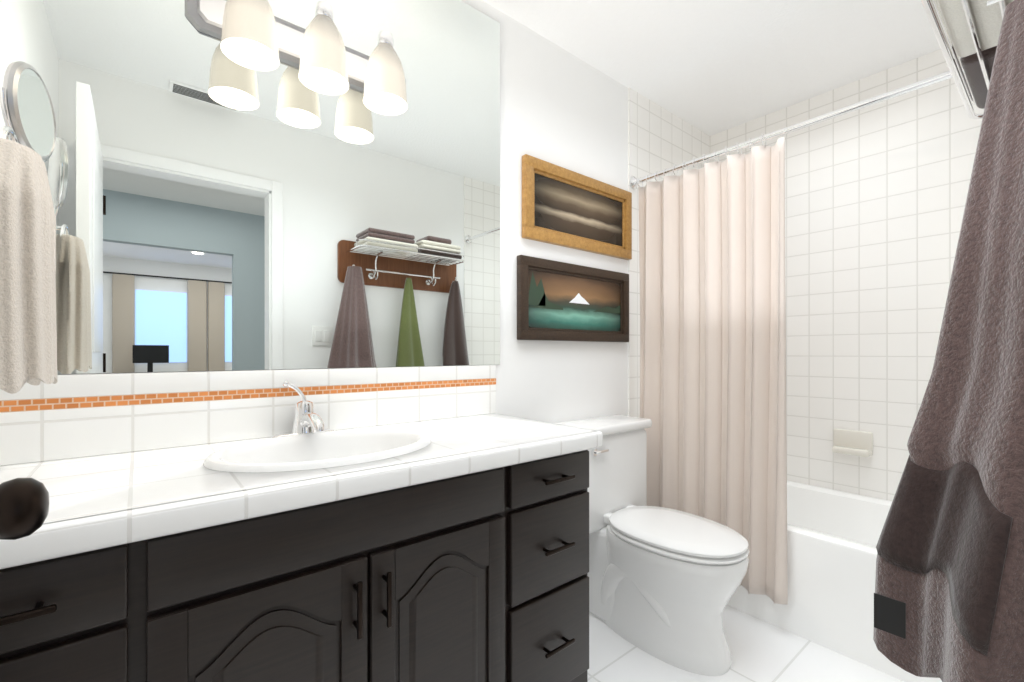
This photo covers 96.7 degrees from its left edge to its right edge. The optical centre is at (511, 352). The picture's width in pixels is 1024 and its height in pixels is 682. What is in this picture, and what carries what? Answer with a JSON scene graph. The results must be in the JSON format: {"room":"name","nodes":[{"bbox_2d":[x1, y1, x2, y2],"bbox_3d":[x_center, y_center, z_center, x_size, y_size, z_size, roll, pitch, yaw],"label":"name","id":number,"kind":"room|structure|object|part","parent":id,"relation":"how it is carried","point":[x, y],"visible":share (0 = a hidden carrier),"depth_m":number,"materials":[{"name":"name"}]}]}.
{"room":"bathroom","nodes":[
{"label":"bathroom","id":0,"kind":"room"},
{"bbox_2d":[2,0,627,465],"bbox_3d":[0.017,-0.120,1.917,3.260,2.440,0.120,0,0,-39],"label":"wall","id":1,"kind":"structure","parent":0,"point":[562,108],"depth_m":1.96,"materials":[{"name":"white paint"}]},
{"bbox_2d":[0,0,499,373],"bbox_3d":[-0.578,-0.619,1.345,1.369,1.333,0.006,0,0,-39],"label":"vanity mirror","id":2,"kind":"object","parent":1,"relation":"attached to","point":[216,208],"visible":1,"depth_m":1.25,"materials":[{"name":"clear glass"}]},
{"bbox_2d":[185,0,406,114],"bbox_3d":[-0.529,-0.839,1.258,0.600,0.212,0.188,0,0,-39],"label":"sconce","id":3,"kind":"object","parent":2,"relation":"attached to","point":[257,35],"visible":1,"depth_m":1.20,"materials":[{"name":"white glass"}]},
{"bbox_3d":[-0.644,-0.821,1.123,0.127,0.176,0.127,0,0,-39],"label":"lamp shade","id":4,"kind":"part","parent":3,"relation":"part of","materials":[{"name":"white glass"}]},
{"bbox_3d":[-0.509,-0.821,1.234,0.127,0.176,0.127,0,0,-39],"label":"lamp shade","id":5,"kind":"part","parent":3,"relation":"part of","materials":[{"name":"white glass"}]},
{"bbox_3d":[-0.374,-0.821,1.345,0.127,0.176,0.127,0,0,-39],"label":"lamp shade","id":6,"kind":"part","parent":3,"relation":"part of","materials":[{"name":"white glass"}]},
{"bbox_2d":[517,255,628,341],"bbox_3d":[0.301,-0.220,2.051,0.710,0.340,0.028,0,0,-39],"label":"picture frame","id":7,"kind":"object","parent":1,"relation":"attached to","point":[559,301],"visible":1,"depth_m":2.01,"materials":[{"name":"brown wood"}]},
{"bbox_3d":[0.043,-0.220,1.839,0.040,0.268,0.028,0,0,-39],"label":"frame","id":8,"kind":"part","parent":7,"relation":"part of","materials":[{"name":"brown wood"}]},
{"bbox_3d":[0.301,-0.070,2.051,0.710,0.040,0.028,0,0,-39],"label":"frame","id":9,"kind":"part","parent":7,"relation":"part of","materials":[{"name":"brown wood"}]},
{"bbox_2d":[526,267,621,333],"bbox_3d":[0.300,-0.220,2.053,0.622,0.252,0.001,0,0,-39],"label":"art","id":10,"kind":"object","parent":7,"relation":"on","point":[559,300],"depth_m":2.02,"materials":[{"name":"multicoloured"}]},
{"bbox_3d":[0.560,-0.220,2.264,0.040,0.268,0.028,0,0,-39],"label":"frame","id":11,"kind":"part","parent":7,"relation":"part of","materials":[{"name":"brown wood"}]},
{"bbox_2d":[522,154,631,259],"bbox_3d":[0.320,-0.632,2.067,0.706,0.335,0.028,0,0,-39],"label":"picture frame","id":12,"kind":"object","parent":1,"relation":"attached to","point":[563,207],"visible":1,"depth_m":2.03,"materials":[{"name":"gold metal"}]},
{"bbox_3d":[0.065,-0.632,1.857,0.045,0.254,0.028,0,0,-39],"label":"frame","id":13,"kind":"part","parent":12,"relation":"part of","materials":[{"name":"gold metal"}]},
{"bbox_3d":[0.320,-0.487,2.067,0.706,0.045,0.028,0,0,-39],"label":"frame","id":14,"kind":"part","parent":12,"relation":"part of","materials":[{"name":"gold metal"}]},
{"bbox_2d":[532,170,623,248],"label":"art","id":15,"kind":"object","parent":12,"relation":"attached to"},
{"bbox_3d":[0.575,-0.632,2.276,0.045,0.254,0.028,0,0,-39],"label":"frame","id":16,"kind":"part","parent":12,"relation":"part of","materials":[{"name":"gold metal"}]},
{"bbox_2d":[628,87,709,417],"bbox_3d":[0.908,-0.120,2.565,0.820,2.440,0.008,0,0,-39],"label":"tile","id":17,"kind":"structure","parent":1,"relation":"attached to","point":[660,138],"depth_m":2.37,"materials":[{"name":"white tile"}]},
{"bbox_2d":[630,66,964,604],"bbox_3d":[1.088,0.039,1.735,0.098,1.872,1.503,0,0,-39],"label":"shower curtain","id":18,"kind":"object","parent":17,"relation":"attached to","point":[712,324],"visible":0.92,"depth_m":1.97,"materials":[{"name":"beige fabric"}]},
{"bbox_2d":[483,0,952,135],"bbox_3d":[0.538,-1.390,1.283,3.260,0.100,1.760,0,0,-39],"label":"ceiling","id":19,"kind":"structure","parent":0,"point":[710,67],"depth_m":1.98,"materials":[{"name":"white paint"}]},
{"bbox_2d":[587,605,904,681],"bbox_3d":[0.538,1.150,1.283,3.260,0.100,1.760,0,0,-39],"label":"floor","id":20,"kind":"structure","parent":0,"point":[761,650],"depth_m":1.62,"materials":[{"name":"tile"}]},
{"bbox_2d":[0,441,602,681],"bbox_3d":[-0.424,0.690,1.117,1.317,0.820,0.549,0,0,-39],"label":"bathroom vanity","id":21,"kind":"object","parent":20,"relation":"on","point":[308,539],"depth_m":0.88,"materials":[{"name":"brown wood"}]},
{"bbox_3d":[-0.657,0.345,0.580,0.110,0.010,0.009,0,0,-39],"label":"drawer pull","id":22,"kind":"part","parent":21,"relation":"part of","materials":[{"name":"brown metal"}]},
{"bbox_3d":[-0.639,0.345,0.614,0.009,0.009,0.024,0,0,-39],"label":"drawer pull post","id":23,"kind":"part","parent":21,"relation":"part of","materials":[{"name":"brown metal"}]},
{"bbox_3d":[-0.680,0.531,0.607,0.256,0.238,0.018,0,0,-39],"label":"drawer","id":24,"kind":"part","parent":21,"relation":"part of","materials":[{"name":"brown wood"}]},
{"bbox_3d":[-0.680,0.345,0.607,0.256,0.110,0.018,0,0,-39],"label":"drawer","id":25,"kind":"part","parent":21,"relation":"part of","materials":[{"name":"brown wood"}]},
{"bbox_3d":[-0.432,0.681,0.814,0.346,0.538,0.013,0,0,-39],"label":"door","id":26,"kind":"part","parent":21,"relation":"part of","materials":[{"name":"brown wood"}]},
{"bbox_3d":[-0.425,0.465,0.806,0.242,0.106,0.007,0,0,-39],"label":"door rail","id":27,"kind":"part","parent":21,"relation":"part of","materials":[{"name":"brown wood"}]},
{"bbox_3d":[-0.426,0.674,0.807,0.222,0.428,0.004,0,0,-39],"label":"door panel","id":28,"kind":"part","parent":21,"relation":"part of","materials":[{"name":"brown wood"}]},
{"bbox_2d":[0,413,602,556],"bbox_3d":[-0.418,0.257,1.134,1.347,0.045,0.532,0,0,-39],"label":"countertop","id":29,"kind":"structure","parent":21,"relation":"on","point":[103,495],"depth_m":0.92,"materials":[{"name":"white tile"}]},
{"bbox_2d":[269,380,336,440],"bbox_3d":[-0.543,0.157,1.229,0.176,0.157,0.181,0,0,-39],"label":"faucet","id":30,"kind":"object","parent":29,"relation":"on","point":[300,411],"depth_m":1.28,"materials":[{"name":"silver metal"}]},
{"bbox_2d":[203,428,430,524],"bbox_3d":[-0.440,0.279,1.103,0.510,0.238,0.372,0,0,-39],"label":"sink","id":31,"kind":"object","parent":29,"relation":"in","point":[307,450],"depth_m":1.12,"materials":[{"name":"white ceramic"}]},
{"bbox_3d":[-0.302,0.461,0.887,0.009,0.009,0.024,0,0,-39],"label":"door pull post","id":32,"kind":"part","parent":21,"relation":"part of","materials":[{"name":"brown metal"}]},
{"bbox_3d":[-0.302,0.533,0.887,0.009,0.009,0.024,0,0,-39],"label":"door pull post","id":33,"kind":"part","parent":21,"relation":"part of","materials":[{"name":"brown metal"}]},
{"bbox_3d":[-0.293,0.497,0.876,0.010,0.110,0.009,0,0,-39],"label":"door pull","id":34,"kind":"part","parent":21,"relation":"part of","materials":[{"name":"brown metal"}]},
{"bbox_3d":[-0.256,0.461,0.926,0.009,0.009,0.024,0,0,-39],"label":"door pull post","id":35,"kind":"part","parent":21,"relation":"part of","materials":[{"name":"brown metal"}]},
{"bbox_3d":[-0.256,0.533,0.926,0.009,0.009,0.024,0,0,-39],"label":"door pull post","id":36,"kind":"part","parent":21,"relation":"part of","materials":[{"name":"brown metal"}]},
{"bbox_3d":[-0.246,0.497,0.914,0.010,0.110,0.009,0,0,-39],"label":"door pull","id":37,"kind":"part","parent":21,"relation":"part of","materials":[{"name":"brown metal"}]},
{"bbox_3d":[-0.158,0.681,1.039,0.346,0.538,0.013,0,0,-39],"label":"door","id":38,"kind":"part","parent":21,"relation":"part of","materials":[{"name":"brown wood"}]},
{"bbox_3d":[-0.152,0.465,1.031,0.242,0.106,0.007,0,0,-39],"label":"door rail","id":39,"kind":"part","parent":21,"relation":"part of","materials":[{"name":"brown wood"}]},
{"bbox_3d":[-0.153,0.674,1.032,0.222,0.428,0.004,0,0,-39],"label":"door panel","id":40,"kind":"part","parent":21,"relation":"part of","materials":[{"name":"brown wood"}]},
{"bbox_3d":[0.094,0.798,1.216,0.009,0.009,0.024,0,0,-39],"label":"drawer pull post","id":41,"kind":"part","parent":21,"relation":"part of","materials":[{"name":"brown metal"}]},
{"bbox_3d":[0.094,0.531,1.216,0.009,0.009,0.024,0,0,-39],"label":"drawer pull post","id":42,"kind":"part","parent":21,"relation":"part of","materials":[{"name":"brown metal"}]},
{"bbox_3d":[0.094,0.345,1.216,0.009,0.009,0.024,0,0,-39],"label":"drawer pull post","id":43,"kind":"part","parent":21,"relation":"part of","materials":[{"name":"brown metal"}]},
{"bbox_3d":[0.109,0.798,1.255,0.298,0.273,0.018,0,0,-39],"label":"drawer","id":44,"kind":"part","parent":21,"relation":"part of","materials":[{"name":"brown wood"}]},
{"bbox_3d":[0.109,0.531,1.255,0.298,0.238,0.018,0,0,-39],"label":"drawer","id":45,"kind":"part","parent":21,"relation":"part of","materials":[{"name":"brown wood"}]},
{"bbox_3d":[0.109,0.345,1.255,0.298,0.110,0.018,0,0,-39],"label":"drawer","id":46,"kind":"part","parent":21,"relation":"part of","materials":[{"name":"brown wood"}]},
{"bbox_3d":[0.131,0.798,1.228,0.110,0.010,0.009,0,0,-39],"label":"drawer pull","id":47,"kind":"part","parent":21,"relation":"part of","materials":[{"name":"brown metal"}]},
{"bbox_3d":[0.131,0.531,1.228,0.110,0.010,0.009,0,0,-39],"label":"drawer pull","id":48,"kind":"part","parent":21,"relation":"part of","materials":[{"name":"brown metal"}]},
{"bbox_3d":[0.131,0.345,1.228,0.110,0.010,0.009,0,0,-39],"label":"drawer pull","id":49,"kind":"part","parent":21,"relation":"part of","materials":[{"name":"brown metal"}]},
{"bbox_3d":[0.150,0.798,1.262,0.009,0.009,0.024,0,0,-39],"label":"drawer pull post","id":50,"kind":"part","parent":21,"relation":"part of","materials":[{"name":"brown metal"}]},
{"bbox_3d":[0.150,0.531,1.262,0.009,0.009,0.024,0,0,-39],"label":"drawer pull post","id":51,"kind":"part","parent":21,"relation":"part of","materials":[{"name":"brown metal"}]},
{"bbox_3d":[0.150,0.345,1.262,0.009,0.009,0.024,0,0,-39],"label":"drawer pull post","id":52,"kind":"part","parent":21,"relation":"part of","materials":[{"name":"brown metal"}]},
{"bbox_2d":[555,415,748,675],"bbox_3d":[0.551,0.702,1.802,0.476,0.797,0.715,0,0,-39],"label":"toilet","id":53,"kind":"object","parent":20,"relation":"on","point":[664,583],"visible":0.92,"depth_m":1.67,"materials":[{"name":"white ceramic"}]},
{"bbox_3d":[0.362,0.400,1.835,0.080,0.012,0.010,0,0,-39],"label":"lever","id":54,"kind":"part","parent":53,"relation":"part of","materials":[{"name":"silver metal"}]},
{"bbox_3d":[0.391,0.323,1.997,0.476,0.040,0.210,0,0,-39],"label":"tank lid","id":55,"kind":"part","parent":53,"relation":"part of","materials":[{"name":"white ceramic"}]},
{"bbox_3d":[0.590,0.901,1.756,0.368,0.397,0.595,0,0,-39],"label":"bowl","id":56,"kind":"part","parent":53,"relation":"part of","materials":[{"name":"white ceramic"}]},
{"bbox_3d":[0.616,0.667,1.724,0.368,0.026,0.508,0,0,-39],"label":"seat lid","id":57,"kind":"part","parent":53,"relation":"part of","materials":[{"name":"white ceramic"}]},
{"bbox_2d":[727,481,941,681],"bbox_3d":[1.410,0.900,1.999,0.757,0.400,1.498,0,0,-39],"label":"bathtub","id":58,"kind":"object","parent":20,"relation":"on","point":[833,536],"visible":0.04,"depth_m":1.74,"materials":[{"name":"white ceramic"}]},
{"bbox_2d":[710,49,983,500],"bbox_3d":[1.789,-0.120,2.233,0.120,2.440,1.640,0,0,-39],"label":"wall","id":59,"kind":"structure","parent":0,"point":[875,197],"depth_m":2.21,"materials":[{"name":"tile"}]},
{"bbox_2d":[832,428,872,456],"bbox_3d":[1.668,0.444,2.237,0.061,0.117,0.160,0,0,-39],"label":"soap dish","id":60,"kind":"object","parent":59,"relation":"attached to","point":[853,442],"visible":1,"depth_m":2.23,"materials":[{"name":"white ceramic"}]},
{"bbox_2d":[832,445,870,456],"bbox_3d":[1.663,0.486,2.233,0.050,0.032,0.150,0,0,-39],"label":"tray","id":61,"kind":"object","parent":60,"relation":"on","point":[856,450],"depth_m":2.22,"materials":[{"name":"white ceramic"}]},
{"bbox_3d":[1.396,-0.120,0.927,2.145,2.440,0.120,0,0,-39],"label":"wall","id":62,"kind":"structure","parent":0,"visible":0},
{"bbox_2d":[873,0,1023,681],"bbox_3d":[1.027,-0.101,0.894,1.096,1.352,0.342,0,0,-39],"label":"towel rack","id":63,"kind":"object","parent":62,"relation":"attached to","point":[949,594],"visible":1,"depth_m":0.67,"materials":[{"name":"fabric"}]},
{"bbox_3d":[1.049,-0.635,0.913,0.753,0.012,0.254,0,0,-39],"label":"frame","id":64,"kind":"part","parent":63,"relation":"part of","materials":[{"name":"silver metal"}]},
{"bbox_3d":[1.000,-0.635,0.973,0.740,0.008,0.008,0,0,-39],"label":"rod","id":65,"kind":"part","parent":63,"relation":"part of","materials":[{"name":"silver metal"}]},
{"bbox_3d":[-0.637,-0.120,0.240,0.120,2.440,1.640,0,0,-39],"label":"wall","id":66,"kind":"structure","parent":0,"visible":0},
{"bbox_2d":[0,61,55,161],"bbox_3d":[-0.933,-0.364,0.815,0.151,0.329,0.179,0,0,-39],"label":"mirror","id":67,"kind":"object","parent":66,"relation":"attached to","point":[27,109],"visible":0.75,"depth_m":0.82,"materials":[{"name":"silver metal"}]},
{"bbox_3d":[-0.886,-0.445,0.850,0.032,0.148,0.144,0,0,-39],"label":"glass","id":68,"kind":"part","parent":67,"relation":"part of","materials":[{"name":"white"}]},
{"bbox_2d":[0,126,57,393],"bbox_3d":[-0.809,-0.152,0.683,0.176,0.425,0.280,0,0,-39],"label":"towel","id":69,"kind":"object","parent":66,"relation":"attached to","point":[28,340],"visible":1,"depth_m":0.67,"materials":[{"name":"beige fabric"}]},
{"bbox_3d":[-0.835,-0.340,0.679,0.113,0.011,0.012,0,0,-39],"label":"post","id":70,"kind":"part","parent":69,"relation":"part of","materials":[{"name":"silver metal"}]},
{"bbox_3d":[-0.015,0.085,-0.233,0.013,2.030,0.119,0,0,-39],"label":"door frame","id":71,"kind":"structure","parent":0,"visible":0},
{"bbox_2d":[0,478,48,539],"bbox_3d":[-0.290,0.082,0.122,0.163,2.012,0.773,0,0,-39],"label":"door knob","id":72,"kind":"object","parent":71,"relation":"attached to","point":[24,506],"depth_m":0.41,"materials":[{"name":"black metal"}]}
]}

